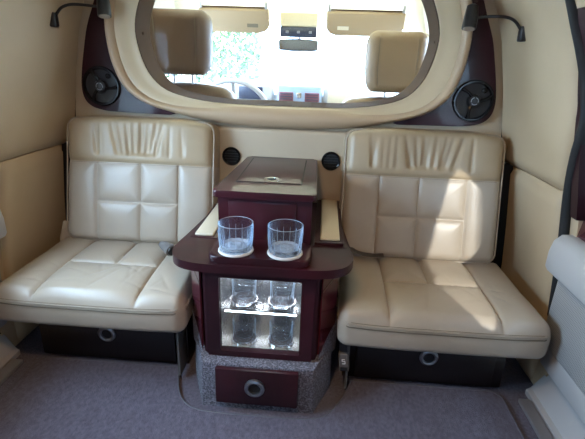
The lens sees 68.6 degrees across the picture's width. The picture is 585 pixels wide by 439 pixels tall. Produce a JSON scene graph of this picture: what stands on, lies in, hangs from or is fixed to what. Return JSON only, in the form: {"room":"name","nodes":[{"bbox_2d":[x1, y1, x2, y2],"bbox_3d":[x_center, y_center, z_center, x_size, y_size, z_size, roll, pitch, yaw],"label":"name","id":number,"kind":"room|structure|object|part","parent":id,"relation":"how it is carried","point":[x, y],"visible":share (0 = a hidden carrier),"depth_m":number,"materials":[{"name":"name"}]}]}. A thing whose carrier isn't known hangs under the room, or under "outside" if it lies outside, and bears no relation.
{"room":"limousine interior","nodes":[
{"label":"limousine interior","id":0,"kind":"room"},
{"bbox_2d":[0,0,194,345],"bbox_3d":[-0.753,-0.110,0.981,0.324,1.271,4.200,3,20,3],"label":"wall","id":1,"kind":"structure","parent":0,"point":[8,329],"depth_m":1.39,"materials":[{"name":"plastic"}]},
{"bbox_2d":[0,210,6,327],"bbox_3d":[-0.872,0.135,0.544,0.205,1.070,1.355,3,20,3],"label":"door","id":2,"kind":"structure","parent":1,"relation":"in","point":[3,231],"depth_m":1.21,"materials":[{"name":"grey plastic"}]},
{"bbox_3d":[-0.933,0.497,0.709,0.055,0.063,1.245,3,20,3],"label":"moulding","id":3,"kind":"part","parent":2,"relation":"part of","materials":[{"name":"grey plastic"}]},
{"bbox_3d":[-0.906,0.214,0.618,0.098,0.103,1.275,3,20,3],"label":"armrest","id":4,"kind":"part","parent":2,"relation":"part of","materials":[{"name":"beige leather"}]},
{"bbox_2d":[0,335,20,370],"bbox_3d":[-0.948,0.595,0.728,0.085,0.115,1.310,3,20,3],"label":"door sill","id":5,"kind":"structure","parent":1,"relation":"attached to","point":[8,351],"depth_m":1.32,"materials":[{"name":"grey plastic"}]},
{"bbox_2d":[0,145,65,340],"bbox_3d":[-0.853,0.074,1.434,0.079,0.593,0.310,5,21,8],"label":"wall panel","id":6,"kind":"object","parent":1,"relation":"attached to","point":[32,199],"visible":0.56,"depth_m":1.38,"materials":[{"name":"leather"}]},
{"bbox_2d":[0,0,83,160],"bbox_3d":[-0.712,-0.482,1.223,0.260,0.598,0.396,3,20,3],"label":"wall panel","id":7,"kind":"object","parent":1,"relation":"attached to","point":[38,60],"visible":0.98,"depth_m":1.26,"materials":[{"name":"plastic"}]},
{"bbox_2d":[50,0,111,26],"bbox_3d":[-0.630,-0.622,1.271,0.174,0.102,0.051,-5,22,-18],"label":"reading lamp","id":8,"kind":"object","parent":7,"relation":"attached to","point":[103,7],"visible":1,"depth_m":1.27,"materials":[{"name":"black plastic"}]},
{"bbox_2d":[0,307,538,438],"bbox_3d":[-0.103,0.565,1.126,1.800,0.050,4.300,3,20,3],"label":"floor","id":9,"kind":"structure","parent":0,"point":[514,383],"depth_m":1.28,"materials":[{"name":"grey carpet"}]},
{"bbox_2d":[0,359,22,384],"bbox_3d":[-0.887,0.652,0.723,0.032,0.013,1.270,3,20,3],"label":"plate","id":10,"kind":"object","parent":9,"relation":"on","point":[13,364],"visible":1,"depth_m":1.27,"materials":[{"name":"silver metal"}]},
{"bbox_2d":[39,314,195,375],"bbox_3d":[-0.543,0.313,1.452,0.470,0.165,0.420,3,20,3],"label":"drawer","id":11,"kind":"object","parent":9,"relation":"on","point":[179,348],"visible":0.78,"depth_m":1.31,"materials":[{"name":"grey wood"}]},
{"bbox_3d":[-0.562,0.347,1.297,0.054,0.054,0.008,3,20,3],"label":"ring pull","id":12,"kind":"part","parent":11,"relation":"part of","materials":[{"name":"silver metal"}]},
{"bbox_2d":[0,115,219,332],"bbox_3d":[-0.538,-0.010,1.328,0.553,0.556,0.529,3,20,3],"label":"seat","id":13,"kind":"object","parent":11,"relation":"on","point":[136,184],"visible":0.91,"depth_m":1.38,"materials":[{"name":"leather"}]},
{"bbox_2d":[0,237,192,332],"bbox_3d":[-0.549,0.181,1.323,0.547,0.125,0.384,3,21,3],"label":"cushion","id":14,"kind":"object","parent":13,"relation":"on","point":[119,283],"depth_m":1.17,"materials":[{"name":"leather"}]},
{"bbox_3d":[-0.506,-0.131,1.453,0.511,0.426,0.120,3,6,3],"label":"backrest","id":15,"kind":"part","parent":13,"relation":"part of","materials":[{"name":"leather"}]},
{"bbox_2d":[158,241,173,255],"bbox_3d":[-0.395,0.084,1.338,0.036,0.038,0.090,-14,26,-37],"label":"belt","id":16,"kind":"object","parent":13,"relation":"on","point":[166,247],"visible":0.8,"depth_m":1.31,"materials":[{"name":"grey"}]},
{"bbox_3d":[-0.554,0.365,1.316,0.400,0.138,0.016,3,20,3],"label":"drawer","id":17,"kind":"part","parent":11,"relation":"part of","materials":[{"name":"brown wood"}]},
{"bbox_2d":[150,8,236,98],"bbox_3d":[-0.435,-0.373,2.013,0.480,1.063,0.560,3,20,3],"label":"seat","id":18,"kind":"object","parent":9,"relation":"on","point":[181,39],"visible":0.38,"depth_m":1.61,"materials":[{"name":"leather"}]},
{"bbox_3d":[-0.450,-0.277,1.847,0.480,0.600,0.130,3,20,3],"label":"backrest","id":19,"kind":"part","parent":18,"relation":"part of","materials":[{"name":"leather"}]},
{"bbox_2d":[0,357,524,438],"bbox_3d":[-0.166,0.839,0.296,1.400,0.010,2.148,3,20,3],"label":"mat","id":20,"kind":"object","parent":9,"relation":"on","point":[56,397],"visible":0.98,"depth_m":1.15,"materials":[{"name":"grey carpet"}]},
{"bbox_2d":[172,156,353,413],"bbox_3d":[-0.069,0.156,1.307,0.465,0.591,0.553,3,20,3],"label":"console","id":21,"kind":"object","parent":9,"relation":"on","point":[259,375],"visible":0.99,"depth_m":1.14,"materials":[{"name":"wood"}]},
{"bbox_3d":[-0.260,0.218,1.168,0.005,0.250,0.080,-8,23,-26],"label":"panel","id":22,"kind":"part","parent":21,"relation":"part of","materials":[{"name":"red wood"}]},
{"bbox_2d":[190,203,218,238],"bbox_3d":[-0.228,-0.014,1.347,0.078,0.003,0.372,3,20,3],"label":"tray","id":23,"kind":"object","parent":21,"relation":"on","point":[207,228],"depth_m":1.22,"materials":[{"name":"beige"}]},
{"bbox_2d":[218,244,253,257],"bbox_3d":[-0.139,0.073,1.056,0.087,0.006,0.087,3,20,3],"label":"coaster","id":24,"kind":"object","parent":21,"relation":"on","point":[226,253],"visible":0.61,"depth_m":1.04,"materials":[{"name":"white"}]},
{"bbox_2d":[218,216,253,254],"bbox_3d":[-0.138,0.039,1.043,0.085,0.070,0.085,3,20,3],"label":"tumbler","id":25,"kind":"object","parent":24,"relation":"on","point":[233,244],"visible":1,"depth_m":1.05,"materials":[{"name":"clear glass"}]},
{"bbox_2d":[232,293,255,304],"bbox_3d":[-0.132,0.218,1.176,0.066,0.001,0.066,3,20,3],"label":"coaster","id":26,"kind":"object","parent":21,"relation":"in","point":[240,298],"visible":1,"depth_m":1.18,"materials":[{"name":"grey"}]},
{"bbox_2d":[230,291,257,306],"bbox_3d":[-0.132,0.216,1.176,0.077,0.004,0.077,3,20,3],"label":"ring","id":27,"kind":"object","parent":21,"relation":"in","point":[255,294],"visible":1,"depth_m":1.17,"materials":[{"name":"silver metal"}]},
{"bbox_2d":[233,330,255,343],"bbox_3d":[-0.136,0.334,1.220,0.066,0.001,0.066,3,20,3],"label":"coaster","id":28,"kind":"object","parent":21,"relation":"in","point":[243,334],"visible":0.98,"depth_m":1.22,"materials":[{"name":"grey"}]},
{"bbox_2d":[231,328,257,345],"bbox_3d":[-0.136,0.333,1.219,0.077,0.004,0.077,3,20,3],"label":"ring","id":29,"kind":"object","parent":21,"relation":"in","point":[256,339],"visible":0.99,"depth_m":1.21,"materials":[{"name":"silver metal"}]},
{"bbox_3d":[-0.100,0.444,1.125,0.054,0.054,0.009,3,20,3],"label":"ring pull","id":30,"kind":"part","parent":21,"relation":"part of","materials":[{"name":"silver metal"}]},
{"bbox_3d":[-0.095,0.444,1.138,0.220,0.112,0.015,3,20,3],"label":"drawer","id":31,"kind":"part","parent":21,"relation":"part of","materials":[{"name":"red wood"}]},
{"bbox_2d":[209,238,310,268],"bbox_3d":[-0.078,0.083,1.075,0.248,0.020,0.117,3,20,3],"label":"tray","id":32,"kind":"object","parent":21,"relation":"attached to","point":[259,258],"depth_m":1.03,"materials":[{"name":"red wood"}]},
{"bbox_3d":[-0.085,0.247,1.120,0.280,0.270,0.011,3,20,3],"label":"door frame","id":33,"kind":"part","parent":21,"relation":"part of","materials":[{"name":"red wood"}]},
{"bbox_2d":[225,310,295,315],"bbox_3d":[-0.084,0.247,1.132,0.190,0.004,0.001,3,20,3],"label":"shelf","id":34,"kind":"object","parent":21,"relation":"attached to","point":[225,310],"depth_m":1.13,"materials":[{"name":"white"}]},
{"bbox_3d":[-0.079,0.009,1.113,0.174,0.116,0.004,3,20,3],"label":"box panel","id":35,"kind":"part","parent":21,"relation":"part of","materials":[{"name":"red wood"}]},
{"bbox_2d":[172,202,353,278],"bbox_3d":[-0.064,0.034,1.268,0.465,0.022,0.529,3,20,3],"label":"countertop","id":36,"kind":"structure","parent":21,"relation":"on","point":[190,253],"depth_m":1.05,"materials":[{"name":"red wood"}]},
{"bbox_3d":[-0.056,-0.130,1.266,0.263,0.018,0.418,3,20,3],"label":"box lid","id":37,"kind":"part","parent":21,"relation":"part of","materials":[{"name":"red wood"}]},
{"bbox_3d":[-0.057,-0.112,1.182,0.045,0.002,0.045,2,20,-1],"label":"ring pull","id":38,"kind":"part","parent":21,"relation":"part of","materials":[{"name":"silver metal"}]},
{"bbox_2d":[269,333,292,345],"bbox_3d":[-0.033,0.340,1.214,0.066,0.001,0.066,3,20,3],"label":"coaster","id":39,"kind":"object","parent":21,"relation":"in","point":[283,339],"visible":1,"depth_m":1.21,"materials":[{"name":"grey"}]},
{"bbox_2d":[267,331,294,348],"bbox_3d":[-0.033,0.339,1.213,0.077,0.004,0.077,3,20,3],"label":"ring","id":40,"kind":"object","parent":21,"relation":"in","point":[272,333],"visible":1,"depth_m":1.21,"materials":[{"name":"silver metal"}]},
{"bbox_2d":[270,295,293,306],"bbox_3d":[-0.029,0.224,1.170,0.066,0.001,0.066,3,20,3],"label":"coaster","id":41,"kind":"object","parent":21,"relation":"in","point":[274,300],"visible":1,"depth_m":1.17,"materials":[{"name":"grey"}]},
{"bbox_2d":[268,293,295,308],"bbox_3d":[-0.029,0.222,1.170,0.077,0.004,0.077,3,20,3],"label":"ring","id":42,"kind":"object","parent":21,"relation":"in","point":[289,295],"visible":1,"depth_m":1.16,"materials":[{"name":"silver metal"}]},
{"bbox_2d":[267,248,302,260],"bbox_3d":[-0.018,0.080,1.049,0.087,0.006,0.087,3,20,3],"label":"coaster","id":43,"kind":"object","parent":21,"relation":"on","point":[296,254],"visible":0.55,"depth_m":1.03,"materials":[{"name":"white"}]},
{"bbox_2d":[268,219,303,257],"bbox_3d":[-0.017,0.046,1.036,0.085,0.070,0.085,3,20,3],"label":"tumbler","id":44,"kind":"object","parent":43,"relation":"on","point":[284,247],"visible":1,"depth_m":1.04,"materials":[{"name":"clear glass"}]},
{"bbox_3d":[0.096,0.238,1.147,0.005,0.250,0.080,16,24,32],"label":"panel","id":45,"kind":"part","parent":21,"relation":"part of","materials":[{"name":"red wood"}]},
{"bbox_2d":[314,199,343,245],"bbox_3d":[0.112,-0.002,1.325,0.078,0.018,0.372,3,20,3],"label":"tray","id":46,"kind":"object","parent":21,"relation":"on","point":[328,228],"depth_m":1.26,"materials":[{"name":"beige"}]},
{"bbox_2d":[342,30,428,102],"bbox_3d":[0.421,-0.346,2.084,0.480,1.018,0.560,3,20,3],"label":"seat","id":47,"kind":"object","parent":9,"relation":"on","point":[393,59],"visible":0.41,"depth_m":1.69,"materials":[{"name":"beige leather"}]},
{"bbox_3d":[0.406,-0.256,1.916,0.480,0.568,0.130,3,20,3],"label":"backrest","id":48,"kind":"part","parent":47,"relation":"part of","materials":[{"name":"beige leather"}]},
{"bbox_2d":[342,345,505,388],"bbox_3d":[0.398,0.366,1.398,0.470,0.165,0.420,3,20,3],"label":"drawer","id":49,"kind":"object","parent":9,"relation":"on","point":[366,362],"visible":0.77,"depth_m":1.26,"materials":[{"name":"grey wood"}]},
{"bbox_3d":[0.395,0.401,1.242,0.054,0.054,0.008,3,20,3],"label":"ring pull","id":50,"kind":"part","parent":49,"relation":"part of","materials":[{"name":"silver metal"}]},
{"bbox_2d":[337,127,550,358],"bbox_3d":[0.415,0.044,1.272,0.553,0.556,0.529,3,20,3],"label":"seat","id":51,"kind":"object","parent":49,"relation":"on","point":[426,200],"visible":0.97,"depth_m":1.33,"materials":[{"name":"leather"}]},
{"bbox_2d":[338,341,348,371],"bbox_3d":[0.144,0.375,1.196,0.035,0.109,0.022,6,21,10],"label":"seat belt buckle","id":52,"kind":"object","parent":51,"relation":"hanging from","point":[343,354],"visible":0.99,"depth_m":1.19,"materials":[{"name":"grey plastic"}]},
{"bbox_2d":[350,247,383,256],"bbox_3d":[0.231,0.105,1.358,0.116,0.011,0.052,9,22,18],"label":"strap","id":53,"kind":"object","parent":51,"relation":"on","point":[352,248],"visible":0.98,"depth_m":1.35,"materials":[{"name":"grey"}]},
{"bbox_3d":[0.411,-0.079,1.400,0.510,0.426,0.121,3,6,3],"label":"backrest","id":54,"kind":"part","parent":51,"relation":"part of","materials":[{"name":"leather"}]},
{"bbox_2d":[337,256,550,358],"bbox_3d":[0.404,0.235,1.268,0.547,0.124,0.384,3,21,3],"label":"cushion","id":55,"kind":"object","parent":51,"relation":"on","point":[460,305],"depth_m":1.12,"materials":[{"name":"leather"}]},
{"bbox_2d":[518,399,552,438],"bbox_3d":[0.616,0.738,0.636,0.032,0.013,1.270,3,20,3],"label":"plate","id":56,"kind":"object","parent":9,"relation":"on","point":[532,415],"visible":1,"depth_m":1.16,"materials":[{"name":"silver metal"}]},
{"bbox_2d":[75,0,502,306],"bbox_3d":[-0.034,-0.287,1.482,1.600,1.300,0.034,3,20,3],"label":"wall","id":57,"kind":"structure","parent":0,"point":[493,125],"depth_m":1.41,"materials":[{"name":"plastic"}]},
{"bbox_2d":[62,141,69,220],"bbox_3d":[-0.809,0.006,1.611,0.072,0.600,0.039,3,20,3],"label":"lining","id":58,"kind":"object","parent":57,"relation":"attached to","point":[64,145],"depth_m":1.52,"materials":[{"name":"black rubber"}]},
{"bbox_2d":[81,0,174,114],"bbox_3d":[-0.545,-0.593,1.381,0.311,0.487,0.018,3,20,3],"label":"panel","id":59,"kind":"object","parent":57,"relation":"attached to","point":[96,53],"visible":0.52,"depth_m":1.41,"materials":[{"name":"brown wood"}]},
{"bbox_2d":[82,66,120,105],"bbox_3d":[-0.637,-0.442,1.425,0.129,0.129,0.018,3,20,3],"label":"round speaker","id":60,"kind":"object","parent":59,"relation":"attached to","point":[101,85],"visible":1,"depth_m":1.43},
{"bbox_2d":[217,126,346,202],"bbox_3d":[-0.043,-0.093,1.521,1.430,0.450,0.032,3,20,3],"label":"wall panel","id":61,"kind":"object","parent":57,"relation":"attached to","point":[262,142],"visible":0.09,"depth_m":1.45,"materials":[{"name":"leather"}]},
{"bbox_2d":[222,147,240,165],"bbox_3d":[-0.209,-0.216,1.468,0.064,0.064,0.007,3,20,3],"label":"air vent","id":62,"kind":"object","parent":61,"relation":"attached to","point":[231,156],"visible":1,"depth_m":1.47,"materials":[{"name":"black plastic"}]},
{"bbox_2d":[321,152,339,169],"bbox_3d":[0.130,-0.197,1.448,0.064,0.064,0.007,3,20,3],"label":"air vent","id":63,"kind":"object","parent":61,"relation":"attached to","point":[330,160],"visible":1,"depth_m":1.45,"materials":[{"name":"black plastic"}]},
{"bbox_2d":[104,0,472,128],"bbox_3d":[-0.024,-0.585,1.356,1.141,0.582,0.121,3,20,3],"label":"window","id":64,"kind":"structure","parent":57,"relation":"in","point":[135,64],"depth_m":1.38,"materials":[{"name":"beige plastic"}]},
{"bbox_2d":[393,0,495,125],"bbox_3d":[0.494,-0.533,1.321,0.311,0.487,0.018,3,20,3],"label":"panel","id":65,"kind":"object","parent":57,"relation":"attached to","point":[480,65],"visible":0.62,"depth_m":1.33,"materials":[{"name":"brown wood"}]},
{"bbox_2d":[452,80,494,121],"bbox_3d":[0.573,-0.374,1.355,0.129,0.129,0.018,3,20,3],"label":"round speaker","id":66,"kind":"object","parent":65,"relation":"attached to","point":[473,100],"visible":1,"depth_m":1.36},
{"bbox_2d":[461,4,525,41],"bbox_3d":[0.571,-0.555,1.210,0.174,0.098,0.051,9,22,18],"label":"reading lamp","id":67,"kind":"object","parent":65,"relation":"attached to","point":[470,19],"visible":0.98,"depth_m":1.21,"materials":[{"name":"black plastic"}]},
{"bbox_2d":[490,161,512,268],"bbox_3d":[0.714,0.093,1.522,0.072,0.600,0.039,3,20,3],"label":"lining","id":68,"kind":"object","parent":57,"relation":"attached to","point":[508,168],"visible":0.07,"depth_m":1.46,"materials":[{"name":"black rubber"}]},
{"bbox_2d":[195,79,398,102],"bbox_3d":[0.059,-0.637,2.752,1.480,0.475,0.442,3,20,3],"label":"dashboard","id":69,"kind":"object","parent":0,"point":[331,92],"visible":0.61,"depth_m":2.49,"materials":[{"name":"grey plastic"}]},
{"bbox_2d":[211,78,266,99],"bbox_3d":[-0.347,-0.558,2.250,0.343,0.353,0.401,14,24,30],"label":"steering wheel","id":70,"kind":"object","parent":69,"relation":"attached to","point":[232,81],"visible":0.09,"depth_m":2.18,"materials":[{"name":"grey plastic"}]},
{"bbox_3d":[-0.244,-0.742,2.511,0.140,0.070,0.010,3,20,3],"label":"instrument panel","id":71,"kind":"part","parent":69,"relation":"part of","materials":[{"name":"grey"}]},
{"bbox_2d":[235,79,275,99],"bbox_3d":[-0.232,-0.782,2.605,0.250,0.120,0.200,3,20,3],"label":"hood","id":72,"kind":"object","parent":69,"relation":"attached to","point":[268,87],"depth_m":2.51,"materials":[{"name":"metal"}]},
{"bbox_2d":[279,92,292,100],"bbox_3d":[-0.037,-0.718,2.503,0.083,0.050,0.010,3,20,3],"label":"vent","id":73,"kind":"object","parent":69,"relation":"attached to","point":[283,96],"depth_m":2.50,"materials":[{"name":"red"}]},
{"bbox_2d":[305,93,318,101],"bbox_3d":[0.113,-0.709,2.495,0.084,0.050,0.010,3,20,3],"label":"vent","id":74,"kind":"object","parent":69,"relation":"attached to","point":[309,97],"depth_m":2.49,"materials":[{"name":"red"}]},
{"bbox_2d":[174,0,425,33],"bbox_3d":[0.020,-0.918,1.797,1.320,0.277,1.000,3,20,3],"label":"ceiling","id":75,"kind":"structure","parent":0,"point":[414,20],"depth_m":2.12,"materials":[{"name":"beige fabric"}]},
{"bbox_2d":[198,0,269,32],"bbox_3d":[-0.285,-0.997,2.115,0.345,0.135,0.085,3,20,3],"label":"sun visor","id":76,"kind":"object","parent":75,"relation":"attached to","point":[242,19],"visible":0.76,"depth_m":2.10,"materials":[{"name":"beige fabric"}]},
{"bbox_3d":[-0.286,-1.028,2.076,0.325,0.008,0.008,3,20,3],"label":"hinge rod","id":77,"kind":"part","parent":76,"relation":"part of","materials":[{"name":"brown"}]},
{"bbox_2d":[280,12,317,37],"bbox_3d":[0.035,-1.015,2.248,0.194,0.115,0.088,3,20,3],"label":"console","id":78,"kind":"object","parent":75,"relation":"attached to","point":[297,25],"visible":0.99,"depth_m":2.21,"materials":[{"name":"beige plastic"}]},
{"bbox_2d":[278,38,318,51],"bbox_3d":[0.034,-0.943,2.291,0.214,0.089,0.072,5,21,7],"label":"mirror","id":79,"kind":"object","parent":78,"relation":"attached to","point":[295,45],"visible":0.97,"depth_m":2.26,"materials":[{"name":"grey mirror"}]},
{"bbox_2d":[279,40,316,49],"bbox_3d":[0.028,-0.920,2.263,0.196,0.048,0.002,5,18,7],"label":"mirror glass","id":80,"kind":"object","parent":79,"relation":"attached to","point":[284,44],"depth_m":2.26,"materials":[{"name":"grey mirror"}]},
{"bbox_3d":[0.033,-0.980,2.246,0.190,0.049,0.055,3,20,3],"label":"button panel","id":81,"kind":"part","parent":78,"relation":"part of","materials":[{"name":"grey plastic"}]},
{"bbox_2d":[183,33,428,81],"bbox_3d":[0.068,-0.944,2.588,1.614,0.394,0.695,3,20,3],"label":"window","id":82,"kind":"structure","parent":75,"relation":"attached to","point":[188,76],"depth_m":2.73,"materials":[{"name":"clear glass"}]},
{"bbox_2d":[326,4,405,36],"bbox_3d":[0.352,-0.961,2.078,0.375,0.135,0.085,3,20,3],"label":"sun visor","id":83,"kind":"object","parent":75,"relation":"attached to","point":[339,22],"visible":0.88,"depth_m":2.06,"materials":[{"name":"beige fabric"}]},
{"bbox_3d":[0.352,-0.992,2.039,0.355,0.008,0.008,3,20,3],"label":"hinge rod","id":84,"kind":"part","parent":83,"relation":"part of","materials":[{"name":"brown"}]},
{"bbox_2d":[423,6,582,384],"bbox_3d":[0.592,-0.028,0.905,0.337,1.262,4.200,3,20,3],"label":"wall","id":85,"kind":"structure","parent":0,"point":[575,225],"depth_m":1.26,"materials":[{"name":"plastic"}]},
{"bbox_2d":[501,167,562,378],"bbox_3d":[0.728,0.164,1.343,0.079,0.593,0.310,1,20,-2],"label":"wall panel","id":86,"kind":"object","parent":85,"relation":"attached to","point":[534,205],"visible":0.6,"depth_m":1.30,"materials":[{"name":"plastic"}]},
{"bbox_2d":[494,0,577,189],"bbox_3d":[0.627,-0.406,1.145,0.260,0.598,0.396,3,20,3],"label":"wall panel","id":87,"kind":"object","parent":85,"relation":"attached to","point":[540,73],"visible":0.94,"depth_m":1.14,"materials":[{"name":"plastic"}]},
{"bbox_2d":[525,375,584,438],"bbox_3d":[0.682,0.688,0.634,0.085,0.115,1.310,3,20,3],"label":"door sill","id":88,"kind":"structure","parent":85,"relation":"attached to","point":[559,417],"depth_m":1.15,"materials":[{"name":"grey plastic"}]},
{"bbox_2d":[540,0,584,424],"bbox_3d":[0.638,0.221,0.456,0.205,1.070,1.355,3,20,3],"label":"door","id":89,"kind":"structure","parent":85,"relation":"in","point":[564,358],"depth_m":1.05,"materials":[{"name":"grey plastic"}]},
{"bbox_3d":[0.677,0.588,0.616,0.055,0.063,1.245,3,20,3],"label":"moulding","id":90,"kind":"part","parent":89,"relation":"part of","materials":[{"name":"grey plastic"}]},
{"bbox_3d":[0.671,0.304,0.527,0.098,0.103,1.275,3,20,3],"label":"armrest","id":91,"kind":"part","parent":89,"relation":"part of","materials":[{"name":"grey plastic"}]},
{"bbox_3d":[0.678,0.449,0.567,0.063,0.217,1.250,3,20,3],"label":"perforated panel","id":92,"kind":"part","parent":89,"relation":"part of","materials":[{"name":"grey plastic"}]},
{"bbox_2d":[547,0,584,315],"bbox_3d":[0.671,-0.104,1.053,0.168,0.806,0.085,3,20,3],"label":"seal","id":93,"kind":"object","parent":85,"relation":"attached to","point":[572,11],"visible":0.69,"depth_m":0.99,"materials":[{"name":"black rubber"}]},
{"label":"outside","id":94,"kind":"structure","parent":0,"visible":0},
{"bbox_2d":[166,68,365,86],"bbox_3d":[0.553,-2.063,9.885,80.000,0.100,100.000,3,20,3],"label":"floor","id":95,"kind":"structure","parent":94,"point":[279,77],"depth_m":37.83,"materials":[{"name":"white"}]},
{"bbox_2d":[165,32,263,83],"bbox_3d":[-3.046,-3.149,8.166,5.049,3.053,1.157,3,20,3],"label":"hedge","id":96,"kind":"object","parent":95,"relation":"on","point":[243,68],"visible":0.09,"depth_m":7.91,"materials":[{"name":"green plant"}]}
]}

